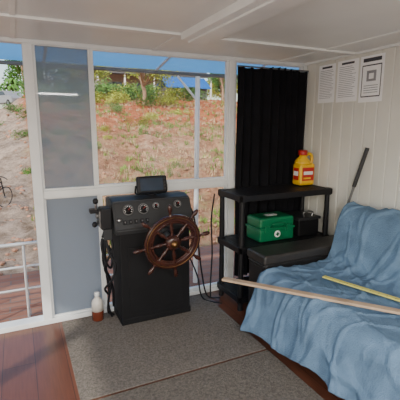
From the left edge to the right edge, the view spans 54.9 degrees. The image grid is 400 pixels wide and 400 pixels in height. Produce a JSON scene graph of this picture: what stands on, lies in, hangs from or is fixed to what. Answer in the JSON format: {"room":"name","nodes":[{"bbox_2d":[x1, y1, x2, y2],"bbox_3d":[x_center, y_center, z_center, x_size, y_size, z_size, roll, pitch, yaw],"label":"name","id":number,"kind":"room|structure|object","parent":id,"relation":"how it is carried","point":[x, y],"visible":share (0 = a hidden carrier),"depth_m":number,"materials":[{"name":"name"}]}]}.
{"room":"houseboat cabin","nodes":[
{"label":"houseboat cabin","id":0,"kind":"room"},
{"bbox_2d":[0,36,306,333],"bbox_3d":[-0.923,-0.096,2.957,4.230,2.090,0.105,-5,12,-25],"label":"window frame","id":1,"kind":"structure","parent":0,"point":[47,318],"depth_m":2.90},
{"bbox_2d":[32,44,95,190],"bbox_3d":[-0.982,-0.585,2.819,0.385,1.022,0.035,-5,12,-25],"label":"window","id":2,"kind":"structure","parent":1,"relation":"in","point":[62,74],"depth_m":2.81,"materials":[{"name":"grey glass"}]},
{"bbox_2d":[44,195,104,316],"bbox_3d":[-0.973,0.435,3.016,0.405,0.945,0.035,-5,12,-25],"label":"door panel","id":3,"kind":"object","parent":1,"relation":"in","point":[73,245],"depth_m":3.00,"materials":[{"name":"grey glass"}]},
{"bbox_2d":[43,179,234,198],"bbox_3d":[-0.102,-0.134,3.337,2.340,0.055,0.070,-5,12,-25],"label":"trim","id":4,"kind":"structure","parent":1,"relation":"attached to","point":[209,183],"depth_m":3.04,"materials":[{"name":"white wood"}]},
{"bbox_2d":[89,48,228,187],"bbox_3d":[-0.284,-0.646,3.144,1.160,1.022,0.035,-5,12,-25],"label":"window","id":5,"kind":"structure","parent":1,"relation":"in","point":[98,185],"depth_m":3.11,"materials":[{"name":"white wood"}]},
{"bbox_2d":[99,185,226,306],"bbox_3d":[-0.275,0.374,3.341,1.140,0.945,0.035,-5,12,-25],"label":"window","id":6,"kind":"structure","parent":1,"relation":"in","point":[225,187],"depth_m":3.48,"materials":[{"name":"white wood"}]},
{"bbox_2d":[232,185,234,277],"bbox_3d":[0.625,0.295,3.759,0.740,0.945,0.035,-5,12,-25],"label":"window","id":7,"kind":"structure","parent":1,"relation":"in","point":[233,185],"depth_m":3.59,"materials":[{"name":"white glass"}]},
{"bbox_2d":[234,61,302,178],"bbox_3d":[0.625,-0.726,3.566,0.740,1.022,0.035,-5,12,-25],"label":"window","id":8,"kind":"structure","parent":1,"relation":"in","point":[236,62],"depth_m":3.42,"materials":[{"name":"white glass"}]},
{"bbox_2d":[234,65,308,275],"bbox_3d":[0.668,-0.249,3.603,0.773,1.911,0.052,-5,12,-25],"label":"curtain","id":9,"kind":"object","parent":1,"relation":"hanging from","point":[271,102],"visible":0.58,"depth_m":3.52,"materials":[{"name":"fabric"}]},
{"bbox_2d":[0,290,344,399],"bbox_3d":[0.207,1.410,0.833,4.410,0.080,5.390,-5,12,-25],"label":"floor","id":10,"kind":"structure","parent":0,"point":[35,362],"depth_m":2.48,"materials":[{"name":"laminate"}]},
{"bbox_2d":[62,293,265,399],"bbox_3d":[-0.312,0.988,2.823,1.230,0.009,0.980,-5,12,-25],"label":"floor mat","id":11,"kind":"object","parent":10,"relation":"on","point":[107,357],"visible":0.94,"depth_m":2.65,"materials":[{"name":"carpet"}]},
{"bbox_2d":[91,291,103,321],"bbox_3d":[-0.803,0.829,3.018,0.092,0.230,0.092,-5,12,-25],"label":"oil bottle","id":12,"kind":"object","parent":11,"relation":"on","point":[97,302],"visible":1,"depth_m":2.99,"materials":[{"name":"plastic"}]},
{"bbox_2d":[105,191,192,325],"bbox_3d":[-0.391,0.442,3.062,0.615,0.974,0.314,-5,12,-25],"label":"console","id":13,"kind":"object","parent":11,"relation":"on","point":[139,296],"visible":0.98,"depth_m":2.95,"materials":[{"name":"black paint"}]},
{"bbox_2d":[89,198,116,316],"bbox_3d":[-0.712,0.466,2.858,0.179,0.987,0.247,-5,12,-25],"label":"throttle control","id":14,"kind":"object","parent":13,"relation":"attached to","point":[103,214],"visible":1,"depth_m":2.80,"materials":[{"name":"black plastic"}]},
{"bbox_2d":[134,175,167,194],"bbox_3d":[-0.379,-0.115,2.997,0.271,0.149,0.092,-5,12,-25],"label":"monitor","id":15,"kind":"object","parent":13,"relation":"on","point":[145,185],"visible":1,"depth_m":2.96,"materials":[{"name":"black plastic"}]},
{"bbox_2d":[133,204,209,276],"bbox_3d":[-0.222,0.294,2.832,0.589,0.581,0.248,-5,12,-25],"label":"wheel","id":16,"kind":"object","parent":13,"relation":"attached to","point":[172,242],"visible":1,"depth_m":2.76,"materials":[{"name":"brown wood"}]},
{"bbox_2d":[190,194,221,303],"bbox_3d":[0.026,0.436,3.272,0.348,0.934,0.251,-5,12,-25],"label":"power cable","id":17,"kind":"object","parent":10,"relation":"on","point":[214,194],"visible":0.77,"depth_m":3.41,"materials":[{"name":"black plastic"}]},
{"bbox_2d":[97,350,323,399],"bbox_3d":[0.208,1.192,1.741,1.230,0.009,1.415,-5,12,-25],"label":"floor mat","id":18,"kind":"object","parent":10,"relation":"on","point":[261,375],"visible":1,"depth_m":2.27,"materials":[{"name":"carpet"}]},
{"bbox_2d":[217,184,331,310],"bbox_3d":[0.662,0.378,3.457,0.942,0.974,0.392,-5,12,-25],"label":"storage shelf","id":19,"kind":"object","parent":10,"relation":"on","point":[239,243],"visible":0.66,"depth_m":3.30,"materials":[{"name":"black plastic"}]},
{"bbox_2d":[246,211,294,242],"bbox_3d":[0.620,0.231,3.363,0.360,0.207,0.262,-5,12,-25],"label":"case","id":20,"kind":"object","parent":19,"relation":"on","point":[277,225],"visible":1,"depth_m":3.29,"materials":[{"name":"green plastic"}]},
{"bbox_2d":[283,210,320,236],"bbox_3d":[0.917,0.185,3.549,0.250,0.227,0.280,-5,12,-25],"label":"box","id":21,"kind":"object","parent":19,"relation":"on","point":[305,223],"visible":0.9,"depth_m":3.44,"materials":[{"name":"black paint"}]},
{"bbox_2d":[293,150,314,185],"bbox_3d":[0.963,-0.301,3.558,0.196,0.320,0.150,-5,12,-25],"label":"plastic jug","id":22,"kind":"object","parent":19,"relation":"on","point":[303,168],"visible":1,"depth_m":3.51,"materials":[{"name":"yellow plastic"}]},
{"bbox_2d":[247,235,333,303],"bbox_3d":[1.198,0.674,2.264,0.960,0.834,2.083,-5,12,-25],"label":"sofa","id":23,"kind":"object","parent":10,"relation":"on","point":[306,251],"visible":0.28,"depth_m":2.93,"materials":[{"name":"black leather"}]},
{"bbox_2d":[240,201,399,399],"bbox_3d":[1.147,0.594,2.208,1.147,0.877,1.610,-5,12,-25],"label":"throw blanket","id":24,"kind":"object","parent":23,"relation":"on","point":[355,351],"visible":0.91,"depth_m":2.37,"materials":[{"name":"blue fabric"}]},
{"bbox_2d":[222,277,399,314],"bbox_3d":[0.748,0.573,2.236,1.340,0.020,0.045,5,12,26],"label":"batten","id":25,"kind":"object","parent":24,"relation":"on","point":[226,279],"visible":1,"depth_m":2.26,"materials":[{"name":"brown wood"}]},
{"bbox_2d":[322,275,399,301],"bbox_3d":[1.068,0.562,2.331,0.035,0.014,0.709,-9,14,-41],"label":"stick","id":26,"kind":"object","parent":24,"relation":"on","point":[325,276],"visible":1,"depth_m":2.38,"materials":[{"name":"yellow paint"}]},
{"bbox_2d":[347,147,369,202],"bbox_3d":[1.241,-0.051,3.154,0.219,0.760,0.032,7,13,32],"label":"pole","id":27,"kind":"object","parent":23,"relation":"on","point":[366,150],"visible":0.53,"depth_m":3.08,"materials":[{"name":"grey metal"}]},
{"bbox_2d":[0,0,399,62],"bbox_3d":[0.203,-0.714,0.441,4.410,0.060,5.410,-5,12,-25],"label":"ceiling","id":28,"kind":"structure","parent":0,"point":[324,24],"depth_m":2.25,"materials":[{"name":"paint"}]},
{"bbox_2d":[0,0,399,65],"bbox_3d":[0.202,-0.652,0.430,4.230,0.058,5.210,-5,12,-25],"label":"trim","id":29,"kind":"structure","parent":28,"relation":"attached to","point":[240,15],"depth_m":2.18,"materials":[{"name":"white wood"}]},
{"bbox_2d":[303,46,399,235],"bbox_3d":[2.129,0.167,1.568,0.080,2.090,5.310,-5,12,-25],"label":"wall","id":30,"kind":"structure","parent":0,"point":[337,135],"depth_m":3.18,"materials":[{"name":"paint"}]},
{"bbox_2d":[318,63,335,102],"bbox_3d":[1.121,-1.029,3.412,0.002,0.325,0.200,-5,12,-25],"label":"paper","id":31,"kind":"object","parent":30,"relation":"attached to","point":[326,87],"visible":1,"depth_m":3.41,"materials":[{"name":"paper"}]},
{"bbox_2d":[336,58,358,102],"bbox_3d":[1.223,-0.989,3.201,0.002,0.335,0.225,-5,12,-25],"label":"paper","id":32,"kind":"object","parent":30,"relation":"attached to","point":[347,76],"visible":1,"depth_m":3.20,"materials":[{"name":"paper"}]},
{"bbox_2d":[358,52,385,102],"bbox_3d":[1.327,-0.941,2.985,0.002,0.350,0.225,-5,12,-25],"label":"paper","id":33,"kind":"object","parent":30,"relation":"attached to","point":[372,66],"visible":1,"depth_m":2.98,"materials":[{"name":"paper"}]},
{"label":"outside","id":34,"kind":"structure","parent":0,"visible":0},
{"bbox_2d":[0,95,236,274],"bbox_3d":[-14.240,-13.789,70.917,108.000,5.989,136.000,-5,12,-25],"label":"ground","id":35,"kind":"structure","parent":34,"point":[10,159],"depth_m":13.42,"materials":[{"name":"brown soil"}]},
{"bbox_2d":[0,176,12,206],"bbox_3d":[-4.821,-0.138,8.906,0.410,0.781,1.244,6,12,30],"label":"bicycle","id":36,"kind":"object","parent":35,"relation":"on","point":[2,188],"visible":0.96,"depth_m":9.24,"materials":[{"name":"grey metal"}]},
{"bbox_2d":[0,82,19,91],"bbox_3d":[-21.498,-11.772,43.705,2.520,2.920,2.539,-3,11,-14],"label":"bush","id":37,"kind":"object","parent":35,"relation":"on","point":[9,87],"visible":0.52,"depth_m":43.07,"materials":[{"name":"green plant"}]},
{"bbox_2d":[0,91,22,104],"bbox_3d":[-18.539,-9.844,37.601,4.440,1.548,1.780,9,14,39],"label":"car","id":38,"kind":"object","parent":35,"relation":"on","point":[10,97],"visible":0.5,"depth_m":36.54,"materials":[{"name":"silver metal"}]},
{"bbox_2d":[2,78,22,91],"bbox_3d":[-22.674,-13.128,47.425,3.046,3.504,3.024,9,14,41],"label":"palm tree","id":39,"kind":"object","parent":35,"relation":"on","point":[11,80],"visible":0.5,"depth_m":46.60,"materials":[{"name":"green plant"}]},
{"bbox_2d":[2,60,24,94],"bbox_3d":[-23.815,-16.826,52.479,5.828,8.100,4.442,1,11,6],"label":"tree","id":40,"kind":"object","parent":35,"relation":"on","point":[18,70],"visible":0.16,"depth_m":51.87,"materials":[{"name":"green plant"}]},
{"bbox_2d":[2,101,25,112],"bbox_3d":[-10.943,-5.449,22.876,1.479,0.849,1.080,3,11,14],"label":"bush","id":41,"kind":"object","parent":35,"relation":"on","point":[10,107],"visible":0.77,"depth_m":22.78,"materials":[{"name":"green plant"}]},
{"bbox_2d":[10,129,27,139],"bbox_3d":[-7.456,-2.743,16.162,0.865,0.481,0.881,-1,11,-6],"label":"bush","id":42,"kind":"object","parent":35,"relation":"on","point":[21,131],"visible":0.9,"depth_m":16.03,"materials":[{"name":"green plant"}]},
{"bbox_2d":[13,77,24,97],"bbox_3d":[-11.514,-7.767,27.018,2.160,1.698,2.958,7,13,31],"label":"bush","id":43,"kind":"object","parent":35,"relation":"on","point":[20,83],"visible":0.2,"depth_m":26.26,"materials":[{"name":"green plant"}]},
{"bbox_2d":[15,108,26,119],"bbox_3d":[-8.384,-4.203,18.856,1.153,0.641,1.175,9,14,40],"label":"bush","id":44,"kind":"object","parent":35,"relation":"on","point":[25,111],"visible":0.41,"depth_m":18.71,"materials":[{"name":"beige plant"}]},
{"bbox_2d":[20,167,31,174],"bbox_3d":[-5.335,-0.882,11.981,0.480,0.377,0.657,-7,13,-33],"label":"bush","id":45,"kind":"object","parent":35,"relation":"on","point":[29,168],"visible":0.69,"depth_m":11.82,"materials":[{"name":"green plant"}]},
{"bbox_2d":[95,91,107,104],"bbox_3d":[-6.945,-6.472,24.689,2.003,1.083,2.022,0,11,2],"label":"bush","id":46,"kind":"object","parent":35,"relation":"on","point":[98,98],"visible":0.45,"depth_m":24.49,"materials":[{"name":"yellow plant"}]},
{"bbox_2d":[93,65,111,83],"bbox_3d":[-8.988,-9.948,30.550,3.969,3.683,3.791,1,11,3],"label":"tree","id":47,"kind":"object","parent":35,"relation":"on","point":[96,72],"visible":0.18,"depth_m":30.36,"materials":[{"name":"green plant"}]},
{"bbox_2d":[94,79,112,96],"bbox_3d":[-7.499,-8.065,28.695,2.884,1.604,2.938,-8,13,-37],"label":"bush","id":48,"kind":"object","parent":35,"relation":"on","point":[97,88],"visible":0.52,"depth_m":28.02,"materials":[{"name":"green plant"}]},
{"bbox_2d":[96,125,111,131],"bbox_3d":[-4.434,-3.236,17.519,0.778,0.416,0.770,0,11,0],"label":"bush","id":49,"kind":"object","parent":35,"relation":"on","point":[105,127],"visible":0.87,"depth_m":17.55,"materials":[{"name":"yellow plant"}]},
{"bbox_2d":[0,100,223,275],"bbox_3d":[-0.028,-3.345,18.871,22.494,4.486,22.300,-5,12,-25],"label":"rocks","id":50,"kind":"object","parent":35,"relation":"on","point":[205,135],"visible":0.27,"depth_m":11.90},
{"bbox_2d":[96,78,129,96],"bbox_3d":[-6.444,-8.229,29.317,3.298,1.887,2.400,-9,14,-40],"label":"bush","id":51,"kind":"object","parent":35,"relation":"on","point":[107,84],"visible":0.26,"depth_m":28.53,"materials":[{"name":"green plant"}]},
{"bbox_2d":[103,102,125,112],"bbox_3d":[-4.927,-5.374,22.546,1.322,0.722,1.298,7,13,33],"label":"bush","id":52,"kind":"object","parent":35,"relation":"on","point":[116,106],"visible":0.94,"depth_m":22.33,"materials":[{"name":"green plant"}]},
{"bbox_2d":[105,90,130,103],"bbox_3d":[-5.507,-6.675,25.344,2.003,1.083,2.022,9,14,41],"label":"bush","id":53,"kind":"object","parent":35,"relation":"on","point":[115,94],"visible":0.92,"depth_m":24.90,"materials":[{"name":"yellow plant"}]},
{"bbox_2d":[0,244,248,322],"bbox_3d":[-1.536,1.404,4.524,10.200,0.400,2.620,-5,12,-25],"label":"deck","id":54,"kind":"object","parent":35,"relation":"on","point":[13,305],"visible":0.02,"depth_m":5.03,"materials":[{"name":"brown wood"}]},
{"bbox_2d":[0,241,112,316],"bbox_3d":[-3.074,0.960,3.543,4.664,0.838,0.036,-5,12,-25],"label":"deck railing","id":55,"kind":"object","parent":54,"relation":"on","point":[22,244],"visible":0.26,"depth_m":4.07,"materials":[{"name":"white metal"}]},
{"bbox_2d":[0,43,298,78],"bbox_3d":[-1.250,-1.397,3.379,8.200,0.280,1.300,-5,12,-25],"label":"awning","id":56,"kind":"object","parent":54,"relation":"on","point":[8,51],"visible":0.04,"depth_m":4.21,"materials":[{"name":"blue fabric"}]},
{"bbox_2d":[177,75,199,282],"bbox_3d":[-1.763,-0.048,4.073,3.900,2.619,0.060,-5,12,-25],"label":"post","id":57,"kind":"object","parent":54,"relation":"on","point":[197,78],"depth_m":4.76,"materials":[{"name":"white metal"}]},
{"bbox_2d":[108,83,141,100],"bbox_3d":[-5.225,-7.632,27.630,2.497,1.363,2.451,9,14,41],"label":"bush","id":58,"kind":"object","parent":35,"relation":"on","point":[129,91],"visible":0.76,"depth_m":27.16,"materials":[{"name":"green plant"}]},
{"bbox_2d":[116,82,142,98],"bbox_3d":[-5.622,-8.377,30.066,2.928,1.583,2.956,8,13,36],"label":"bush","id":59,"kind":"object","parent":35,"relation":"on","point":[125,82],"visible":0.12,"depth_m":29.63,"materials":[{"name":"green plant"}]},
{"bbox_2d":[31,95,236,269],"bbox_3d":[2.074,-4.244,21.812,22.698,5.244,27.346,-5,12,-25],"label":"grass tufts","id":60,"kind":"object","parent":35,"relation":"on","point":[207,105],"visible":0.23,"depth_m":15.55,"materials":[{"name":"plant"}]},
{"bbox_2d":[125,117,152,125],"bbox_3d":[-3.049,-3.881,19.183,1.244,0.666,1.233,10,14,42],"label":"bush","id":61,"kind":"object","parent":35,"relation":"on","point":[145,121],"visible":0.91,"depth_m":19.13,"materials":[{"name":"green plant"}]},
{"bbox_2d":[135,96,156,106],"bbox_3d":[-3.265,-6.167,24.311,1.442,0.802,1.469,3,11,14],"label":"bush","id":62,"kind":"object","parent":35,"relation":"on","point":[150,98],"visible":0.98,"depth_m":24.12,"materials":[{"name":"green plant"}]},
{"bbox_2d":[133,85,158,100],"bbox_3d":[-4.021,-8.009,29.251,2.307,1.283,2.350,-10,15,-42],"label":"bush","id":63,"kind":"object","parent":35,"relation":"on","point":[140,87],"visible":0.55,"depth_m":28.84,"materials":[{"name":"green plant"}]},
{"bbox_2d":[132,82,159,95],"bbox_3d":[-4.143,-8.822,31.294,2.595,1.443,2.644,-9,14,-41],"label":"bush","id":64,"kind":"object","parent":35,"relation":"on","point":[149,85],"visible":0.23,"depth_m":30.87,"materials":[{"name":"green plant"}]},
{"bbox_2d":[123,67,177,105],"bbox_3d":[-3.599,-8.186,24.975,4.410,4.092,4.213,4,11,20],"label":"tree","id":65,"kind":"object","parent":35,"relation":"on","point":[143,82],"visible":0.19,"depth_m":25.32,"materials":[{"name":"green plant"}]},
{"bbox_2d":[142,111,159,120],"bbox_3d":[-2.583,-4.409,20.433,1.089,0.583,1.079,-5,12,-25],"label":"bush","id":66,"kind":"object","parent":35,"relation":"on","point":[154,115],"visible":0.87,"depth_m":20.14,"materials":[{"name":"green plant"}]},
{"bbox_2d":[94,65,211,99],"bbox_3d":[-6.599,-12.928,43.912,13.000,4.900,11.600,-5,12,-25],"label":"house","id":67,"kind":"structure","parent":35,"relation":"on","point":[116,77],"depth_m":39.84,"materials":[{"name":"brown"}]},
{"bbox_2d":[155,93,181,106],"bbox_3d":[-2.162,-6.888,26.941,2.157,1.166,2.178,8,13,35],"label":"bush","id":68,"kind":"object","parent":35,"relation":"on","point":[167,99],"visible":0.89,"depth_m":26.88,"materials":[{"name":"green plant"}]},
{"bbox_2d":[150,85,186,99],"bbox_3d":[-2.433,-8.183,29.931,2.800,1.499,2.774,1,11,4],"label":"bush","id":69,"kind":"object","parent":35,"relation":"on","point":[170,88],"visible":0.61,"depth_m":29.98,"materials":[{"name":"green plant"}]},
{"bbox_2d":[168,87,194,100],"bbox_3d":[-1.200,-8.283,30.569,2.595,1.443,2.644,4,11,19],"label":"bush","id":70,"kind":"object","parent":35,"relation":"on","point":[189,95],"visible":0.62,"depth_m":30.19,"materials":[{"name":"green plant"}]},
{"bbox_2d":[170,109,193,115],"bbox_3d":[-1.184,-5.181,23.219,1.400,0.750,1.387,5,12,27],"label":"bush","id":71,"kind":"object","parent":35,"relation":"on","point":[174,111],"visible":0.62,"depth_m":23.03,"materials":[{"name":"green plant"}]},
{"bbox_2d":[157,76,210,99],"bbox_3d":[-1.592,-10.202,36.029,4.400,2.470,3.000,-5,12,-25],"label":"garden shed","id":72,"kind":"object","parent":35,"relation":"on","point":[190,82],"visible":0.31,"depth_m":35.34,"materials":[{"name":"blue"}]},
{"bbox_2d":[181,87,207,99],"bbox_3d":[-0.595,-8.978,33.026,2.644,1.443,2.595,2,11,10],"label":"bush","id":73,"kind":"object","parent":35,"relation":"on","point":[184,87],"visible":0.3,"depth_m":32.70,"materials":[{"name":"green plant"}]},
{"bbox_2d":[212,78,224,98],"bbox_3d":[3.122,-15.736,52.875,3.417,6.231,4.483,0,11,2],"label":"tree","id":74,"kind":"object","parent":35,"relation":"on","point":[218,85],"visible":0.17,"depth_m":53.02,"materials":[{"name":"green plant"}]},
{"bbox_2d":[206,79,237,100],"bbox_3d":[3.607,-18.384,66.221,6.614,6.138,6.319,-7,13,-33],"label":"tree","id":75,"kind":"object","parent":35,"relation":"on","point":[217,94],"visible":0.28,"depth_m":65.12,"materials":[{"name":"green plant"}]},
{"bbox_2d":[207,73,237,100],"bbox_3d":[2.166,-12.148,37.366,2.917,5.285,3.813,-4,11,-21],"label":"tree","id":76,"kind":"object","parent":35,"relation":"on","point":[221,80],"visible":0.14,"depth_m":37.40,"materials":[{"name":"green plant"}]}
]}

